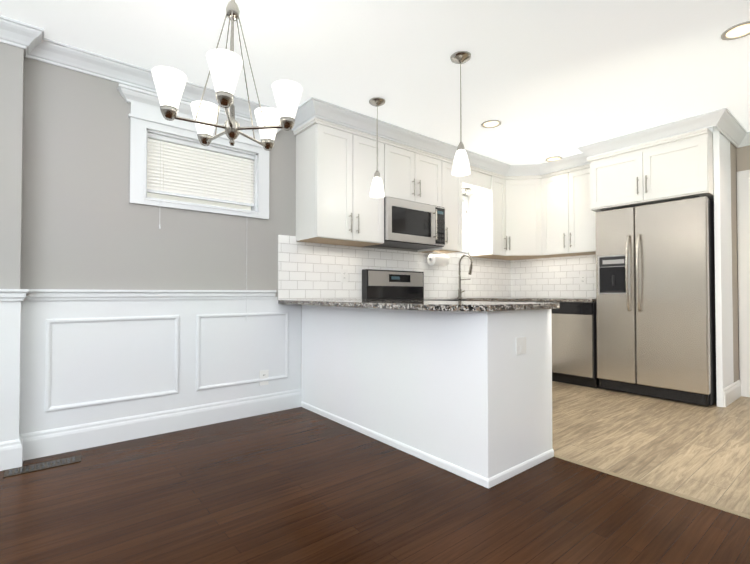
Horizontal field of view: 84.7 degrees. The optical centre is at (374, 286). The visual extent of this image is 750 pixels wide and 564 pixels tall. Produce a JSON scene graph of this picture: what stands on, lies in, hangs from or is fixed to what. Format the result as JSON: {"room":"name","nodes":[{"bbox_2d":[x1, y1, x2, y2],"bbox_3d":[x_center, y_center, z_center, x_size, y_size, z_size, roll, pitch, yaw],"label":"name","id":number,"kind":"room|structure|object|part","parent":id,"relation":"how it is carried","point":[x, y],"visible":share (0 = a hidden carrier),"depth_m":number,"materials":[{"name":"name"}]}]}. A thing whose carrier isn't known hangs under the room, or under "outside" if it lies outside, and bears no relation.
{"room":"kitchen","nodes":[
{"label":"kitchen","id":0,"kind":"room"},
{"bbox_2d":[0,42,23,288],"bbox_3d":[-3.079,-0.237,1.553,2.650,2.440,0.220,1,-1,-39],"label":"wall","id":1,"kind":"structure","parent":0,"point":[11,103],"depth_m":2.28,"materials":[{"name":"grey paint"}]},
{"bbox_2d":[21,57,467,321],"bbox_3d":[0.175,-0.193,4.247,5.800,2.440,0.120,1,-1,-39],"label":"wall","id":2,"kind":"structure","parent":0,"point":[86,224],"depth_m":2.65,"materials":[{"name":"grey paint"}]},
{"bbox_2d":[0,289,301,470],"bbox_3d":[-2.324,0.500,2.050,4.465,0.982,0.138,1,-1,-39],"label":"wainscoting","id":3,"kind":"structure","parent":2,"relation":"attached to","point":[80,369],"depth_m":2.72,"materials":[{"name":"white wood"}]},
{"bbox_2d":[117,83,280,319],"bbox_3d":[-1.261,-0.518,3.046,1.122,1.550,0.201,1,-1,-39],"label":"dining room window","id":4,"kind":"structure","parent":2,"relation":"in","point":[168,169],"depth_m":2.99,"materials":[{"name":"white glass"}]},
{"bbox_2d":[259,370,268,385],"bbox_3d":[-0.886,0.727,3.285,0.075,0.118,0.008,1,-1,-39],"label":"outlet","id":5,"kind":"object","parent":2,"relation":"attached to","point":[263,374],"visible":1,"depth_m":3.28,"materials":[{"name":"white plastic"}]},
{"bbox_2d":[293,117,360,244],"bbox_3d":[-0.405,-0.855,3.486,0.407,0.938,0.348,1,-1,-39],"label":"upper cabinet","id":6,"kind":"object","parent":2,"relation":"attached to","point":[328,154],"depth_m":3.36,"materials":[{"name":"white wood"}]},
{"bbox_2d":[344,132,392,246],"bbox_3d":[-0.160,-0.851,3.684,0.469,0.938,0.348,1,-1,-39],"label":"upper cabinet","id":7,"kind":"object","parent":2,"relation":"attached to","point":[372,209],"depth_m":3.59,"materials":[{"name":"white wood"}]},
{"bbox_2d":[278,235,510,299],"bbox_3d":[0.504,-0.142,4.425,3.337,0.536,0.011,1,-1,-39],"label":"backsplash","id":8,"kind":"structure","parent":2,"relation":"attached to","point":[308,271],"depth_m":3.90,"materials":[{"name":"tile"}]},
{"bbox_2d":[341,269,347,281],"bbox_3d":[-0.282,-0.101,3.777,0.075,0.118,0.008,1,-1,-39],"label":"outlet","id":9,"kind":"object","parent":8,"relation":"attached to","point":[344,275],"visible":1,"depth_m":3.77,"materials":[{"name":"white plastic"}]},
{"bbox_2d":[393,141,420,202],"bbox_3d":[0.146,-1.055,3.934,0.438,0.522,0.348,1,-1,-39],"label":"upper cabinet","id":10,"kind":"object","parent":2,"relation":"attached to","point":[406,159],"depth_m":3.84,"materials":[{"name":"white wood"}]},
{"bbox_2d":[371,197,444,249],"bbox_3d":[0.299,-0.594,3.989,0.752,0.390,0.440,1,-1,-39],"label":"over-the-range microwave","id":11,"kind":"object","parent":10,"relation":"attached to","point":[413,225],"visible":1,"depth_m":3.84,"materials":[{"name":"grey metal"}]},
{"bbox_2d":[421,150,444,207],"bbox_3d":[0.392,-1.052,4.133,0.438,0.522,0.348,1,-1,-39],"label":"upper cabinet","id":12,"kind":"object","parent":2,"relation":"attached to","point":[432,165],"depth_m":4.06,"materials":[{"name":"white wood"}]},
{"bbox_2d":[418,158,464,253],"bbox_3d":[0.664,-0.840,4.349,0.384,0.938,0.348,1,-1,-39],"label":"upper cabinet","id":13,"kind":"object","parent":2,"relation":"attached to","point":[454,185],"depth_m":4.25,"materials":[{"name":"white wood"}]},
{"bbox_2d":[427,252,448,265],"bbox_3d":[0.681,-0.295,4.425,0.242,0.144,0.124,1,-1,-39],"label":"paper towel","id":14,"kind":"object","parent":13,"relation":"attached to","point":[436,259],"visible":1,"depth_m":4.37,"materials":[{"name":"white paper"}]},
{"bbox_2d":[461,196,468,252],"bbox_3d":[0.876,-0.729,4.805,0.510,0.690,0.157,1,-1,-39],"label":"kitchen window","id":15,"kind":"structure","parent":2,"relation":"in","point":[465,240],"depth_m":4.89,"materials":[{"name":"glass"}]},
{"bbox_2d":[465,165,488,196],"bbox_3d":[1.009,-1.203,4.647,0.520,0.203,0.329,1,-1,-39],"label":"upper cabinet","id":16,"kind":"object","parent":2,"relation":"attached to","point":[477,180],"depth_m":4.57,"materials":[{"name":"white wood"}]},
{"bbox_2d":[462,188,470,227],"bbox_3d":[1.020,-0.888,4.645,0.132,0.424,0.132,1,-1,-39],"label":"pendant light","id":17,"kind":"object","parent":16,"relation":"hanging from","point":[466,219],"visible":0.96,"depth_m":4.61,"materials":[{"name":"silver metal"}]},
{"bbox_2d":[468,171,504,257],"bbox_3d":[1.356,-0.832,4.880,0.320,0.938,0.392,1,-1,-39],"label":"upper cabinet","id":18,"kind":"object","parent":2,"relation":"attached to","point":[486,211],"depth_m":4.77,"materials":[{"name":"white wood"}]},
{"bbox_2d":[489,174,548,259],"bbox_3d":[1.756,-0.829,5.012,0.691,0.938,0.690,1,-1,-39],"label":"upper cabinet","id":19,"kind":"object","parent":2,"relation":"attached to","point":[524,195],"depth_m":4.81,"materials":[{"name":"white wood"}]},
{"bbox_2d":[0,381,749,563],"bbox_3d":[1.131,0.998,0.936,8.450,0.050,6.200,1,-1,-39],"label":"floor","id":20,"kind":"structure","parent":0,"point":[300,485],"depth_m":1.92,"materials":[{"name":"brown wood"}]},
{"bbox_2d":[3,455,80,477],"bbox_3d":[-1.834,0.992,2.282,0.330,0.004,0.110,1,-1,-39],"label":"floor vent","id":21,"kind":"object","parent":20,"relation":"in","point":[38,466],"visible":1,"depth_m":2.27,"materials":[{"name":"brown metal"}]},
{"bbox_2d":[301,307,345,425],"bbox_3d":[-0.138,0.579,3.410,0.648,0.870,0.756,1,-1,-39],"label":"base cabinet","id":22,"kind":"object","parent":20,"relation":"on","point":[323,329],"depth_m":3.21,"materials":[{"name":"wood"}]},
{"bbox_2d":[346,307,393,446],"bbox_3d":[0.267,0.571,2.909,0.648,0.870,0.648,1,-1,-39],"label":"base cabinet","id":23,"kind":"object","parent":20,"relation":"on","point":[369,332],"depth_m":2.76,"materials":[{"name":"wood"}]},
{"bbox_2d":[362,269,466,300],"bbox_3d":[0.392,0.428,3.857,0.756,1.185,0.711,1,-1,-39],"label":"range","id":24,"kind":"object","parent":20,"relation":"on","point":[390,285],"visible":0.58,"depth_m":4.02,"materials":[{"name":"grey metal"}]},
{"bbox_2d":[394,311,553,488],"bbox_3d":[0.598,0.564,2.500,0.648,0.870,0.672,1,-1,-39],"label":"base cabinet","id":25,"kind":"object","parent":20,"relation":"on","point":[463,389],"depth_m":2.23,"materials":[{"name":"wood"}]},
{"bbox_2d":[278,299,559,314],"bbox_3d":[0.142,0.118,2.886,0.846,0.034,1.934,1,-1,-39],"label":"countertop","id":26,"kind":"structure","parent":25,"relation":"on","point":[463,307],"depth_m":2.28,"materials":[{"name":"grey stone"}]},
{"bbox_2d":[516,337,525,354],"bbox_3d":[0.790,0.319,2.220,0.094,0.090,0.011,1,-1,-39],"label":"outlet","id":27,"kind":"object","parent":25,"relation":"attached to","point":[520,341],"depth_m":2.21,"materials":[{"name":"white plastic"}]},
{"bbox_2d":[426,254,595,301],"bbox_3d":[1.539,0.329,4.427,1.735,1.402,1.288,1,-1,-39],"label":"countertop","id":28,"kind":"structure","parent":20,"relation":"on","point":[460,291],"depth_m":4.46,"materials":[{"name":"grey stone"}]},
{"bbox_2d":[457,254,472,297],"bbox_3d":[1.037,-0.118,4.657,0.117,0.499,0.214,1,-1,-39],"label":"faucet","id":29,"kind":"object","parent":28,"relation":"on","point":[460,291],"depth_m":4.68,"materials":[{"name":"silver metal"}]},
{"bbox_2d":[540,301,599,387],"bbox_3d":[2.201,0.599,4.523,0.578,0.867,0.608,1,-1,-39],"label":"dishwasher","id":30,"kind":"object","parent":20,"relation":"on","point":[574,350],"visible":0.46,"depth_m":4.25,"materials":[{"name":"grey metal"}]},
{"bbox_2d":[554,454,749,518],"bbox_3d":[2.412,0.968,0.756,0.034,0.003,4.309,1,-1,-39],"label":"transition strip","id":31,"kind":"object","parent":20,"relation":"on","point":[664,490],"depth_m":2.01,"materials":[{"name":"beige wood"}]},
{"bbox_2d":[595,196,716,405],"bbox_3d":[2.763,0.124,3.996,0.844,1.775,0.891,1,-1,-39],"label":"fridge","id":32,"kind":"object","parent":20,"relation":"on","point":[655,305],"visible":1,"depth_m":3.70,"materials":[{"name":"grey metal"}]},
{"bbox_3d":[2.403,-0.130,3.832,0.073,0.722,0.113,1,-1,-39],"label":"handle","id":33,"kind":"part","parent":32,"relation":"part of","materials":[{"name":"silver metal"}]},
{"bbox_2d":[0,0,749,164],"bbox_3d":[1.093,-1.506,1.024,8.450,0.080,6.320,1,-1,-39],"label":"ceiling","id":34,"kind":"structure","parent":0,"point":[542,80],"depth_m":2.56,"materials":[{"name":"white paint"}]},
{"bbox_2d":[151,0,302,150],"bbox_3d":[-0.604,-1.031,1.818,0.673,0.842,0.591,1,-1,-39],"label":"chandelier","id":35,"kind":"object","parent":34,"relation":"hanging from","point":[225,65],"visible":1,"depth_m":1.73,"materials":[{"name":"white glass"}]},
{"bbox_3d":[-0.637,-0.782,1.788,0.589,0.142,0.591,1,-1,-39],"label":"lamp shade","id":36,"kind":"part","parent":35,"relation":"part of","materials":[{"name":"white glass"}]},
{"bbox_2d":[369,97,385,197],"bbox_3d":[0.017,-1.063,3.169,0.132,0.734,0.132,1,-1,-39],"label":"pendant light","id":37,"kind":"object","parent":34,"relation":"hanging from","point":[377,189],"visible":0.98,"depth_m":3.14,"materials":[{"name":"white glass"}]},
{"bbox_2d":[450,51,470,175],"bbox_3d":[0.537,-1.073,2.573,0.132,0.734,0.132,1,-1,-39],"label":"pendant light","id":38,"kind":"object","parent":34,"relation":"hanging from","point":[461,166],"visible":1,"depth_m":2.55,"materials":[{"name":"white glass"}]},
{"bbox_2d":[481,120,501,127],"bbox_3d":[1.014,-1.419,3.595,0.176,0.007,0.176,1,-1,-39],"label":"recessed light","id":39,"kind":"object","parent":34,"relation":"in","point":[490,123],"visible":1,"depth_m":3.59,"materials":[{"name":"beige"}]},
{"bbox_2d":[545,156,561,161],"bbox_3d":[1.967,-1.404,4.532,0.176,0.007,0.176,1,-1,-39],"label":"recessed light","id":40,"kind":"object","parent":34,"relation":"in","point":[550,159],"visible":0.94,"depth_m":4.51,"materials":[{"name":"beige"}]},
{"bbox_2d":[720,21,749,40],"bbox_3d":[2.059,-1.440,2.318,0.176,0.007,0.176,1,-1,-39],"label":"recessed light","id":41,"kind":"object","parent":34,"relation":"in","point":[738,31],"visible":1,"depth_m":2.33,"materials":[{"name":"beige"}]},
{"bbox_2d":[633,128,713,204],"bbox_3d":[2.815,-1.049,3.805,0.564,0.538,0.535,1,-1,-39],"label":"upper cabinet","id":42,"kind":"object","parent":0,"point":[677,167],"depth_m":3.61,"materials":[{"name":"white wood"}]},
{"bbox_2d":[720,132,738,388],"bbox_3d":[3.167,-0.202,3.703,0.630,2.440,0.037,1,-1,-39],"label":"wall","id":43,"kind":"structure","parent":0,"point":[729,260],"depth_m":3.68,"materials":[{"name":"grey paint"}]},
{"bbox_2d":[0,15,749,175],"bbox_3d":[0.898,-1.417,0.787,7.850,0.105,6.200,1,-1,-39],"label":"crown molding","id":44,"kind":"structure","parent":43,"relation":"attached to","point":[32,42],"depth_m":3.35,"materials":[{"name":"white wood"}]},
{"bbox_2d":[713,127,723,406],"bbox_3d":[2.915,-0.205,3.498,0.020,2.439,0.043,1,-1,-39],"label":"trim","id":45,"kind":"structure","parent":43,"relation":"attached to","point":[718,266],"depth_m":3.49,"materials":[{"name":"white wood"}]},
{"bbox_2d":[736,157,739,377],"bbox_3d":[2.663,-0.185,4.724,0.370,2.440,2.265,1,-1,-39],"label":"wall","id":46,"kind":"structure","parent":0,"point":[737,246],"depth_m":3.89,"materials":[{"name":"grey paint"}]},
{"bbox_2d":[511,254,595,297],"bbox_3d":[2.209,-0.112,4.979,0.011,0.494,1.292,1,-1,-39],"label":"backsplash","id":47,"kind":"structure","parent":46,"relation":"attached to","point":[554,277],"depth_m":5.01,"materials":[{"name":"tile"}]},
{"bbox_2d":[579,274,585,284],"bbox_3d":[2.391,-0.085,4.737,0.008,0.118,0.075,1,-1,-39],"label":"outlet","id":48,"kind":"object","parent":47,"relation":"attached to","point":[582,278],"visible":1,"depth_m":4.74,"materials":[{"name":"white plastic"}]},
{"bbox_2d":[545,168,572,256],"bbox_3d":[2.154,-0.834,4.756,0.392,0.938,0.430,1,-1,-39],"label":"upper cabinet","id":49,"kind":"object","parent":46,"relation":"attached to","point":[550,215],"depth_m":4.63,"materials":[{"name":"white wood"}]},
{"bbox_2d":[561,161,595,256],"bbox_3d":[2.350,-0.837,4.549,0.348,0.938,0.378,1,-1,-39],"label":"upper cabinet","id":50,"kind":"object","parent":46,"relation":"attached to","point":[584,228],"depth_m":4.43,"materials":[{"name":"white wood"}]},
{"bbox_2d":[589,146,640,212],"bbox_3d":[2.555,-1.044,4.127,0.564,0.538,0.534,1,-1,-39],"label":"upper cabinet","id":51,"kind":"object","parent":46,"relation":"attached to","point":[610,173],"depth_m":4.01,"materials":[{"name":"white wood"}]},
{"bbox_2d":[736,145,749,378],"bbox_3d":[4.696,-0.223,2.407,0.120,2.440,3.975,1,-1,-39],"label":"wall","id":52,"kind":"structure","parent":0,"point":[743,158],"depth_m":3.87,"materials":[{"name":"grey paint"}]},
{"bbox_2d":[723,379,740,406],"bbox_3d":[4.417,0.917,2.139,0.628,0.150,3.938,1,-1,-39],"label":"baseboard","id":53,"kind":"structure","parent":52,"relation":"attached to","point":[731,392],"depth_m":3.62,"materials":[{"name":"white wood"}]},
{"bbox_2d":[737,170,749,396],"bbox_3d":[3.779,-0.037,3.521,0.142,2.105,1.000,1,-1,-39],"label":"door frame","id":54,"kind":"structure","parent":52,"relation":"attached to","point":[743,204],"depth_m":3.83,"materials":[{"name":"white wood"}]}
]}

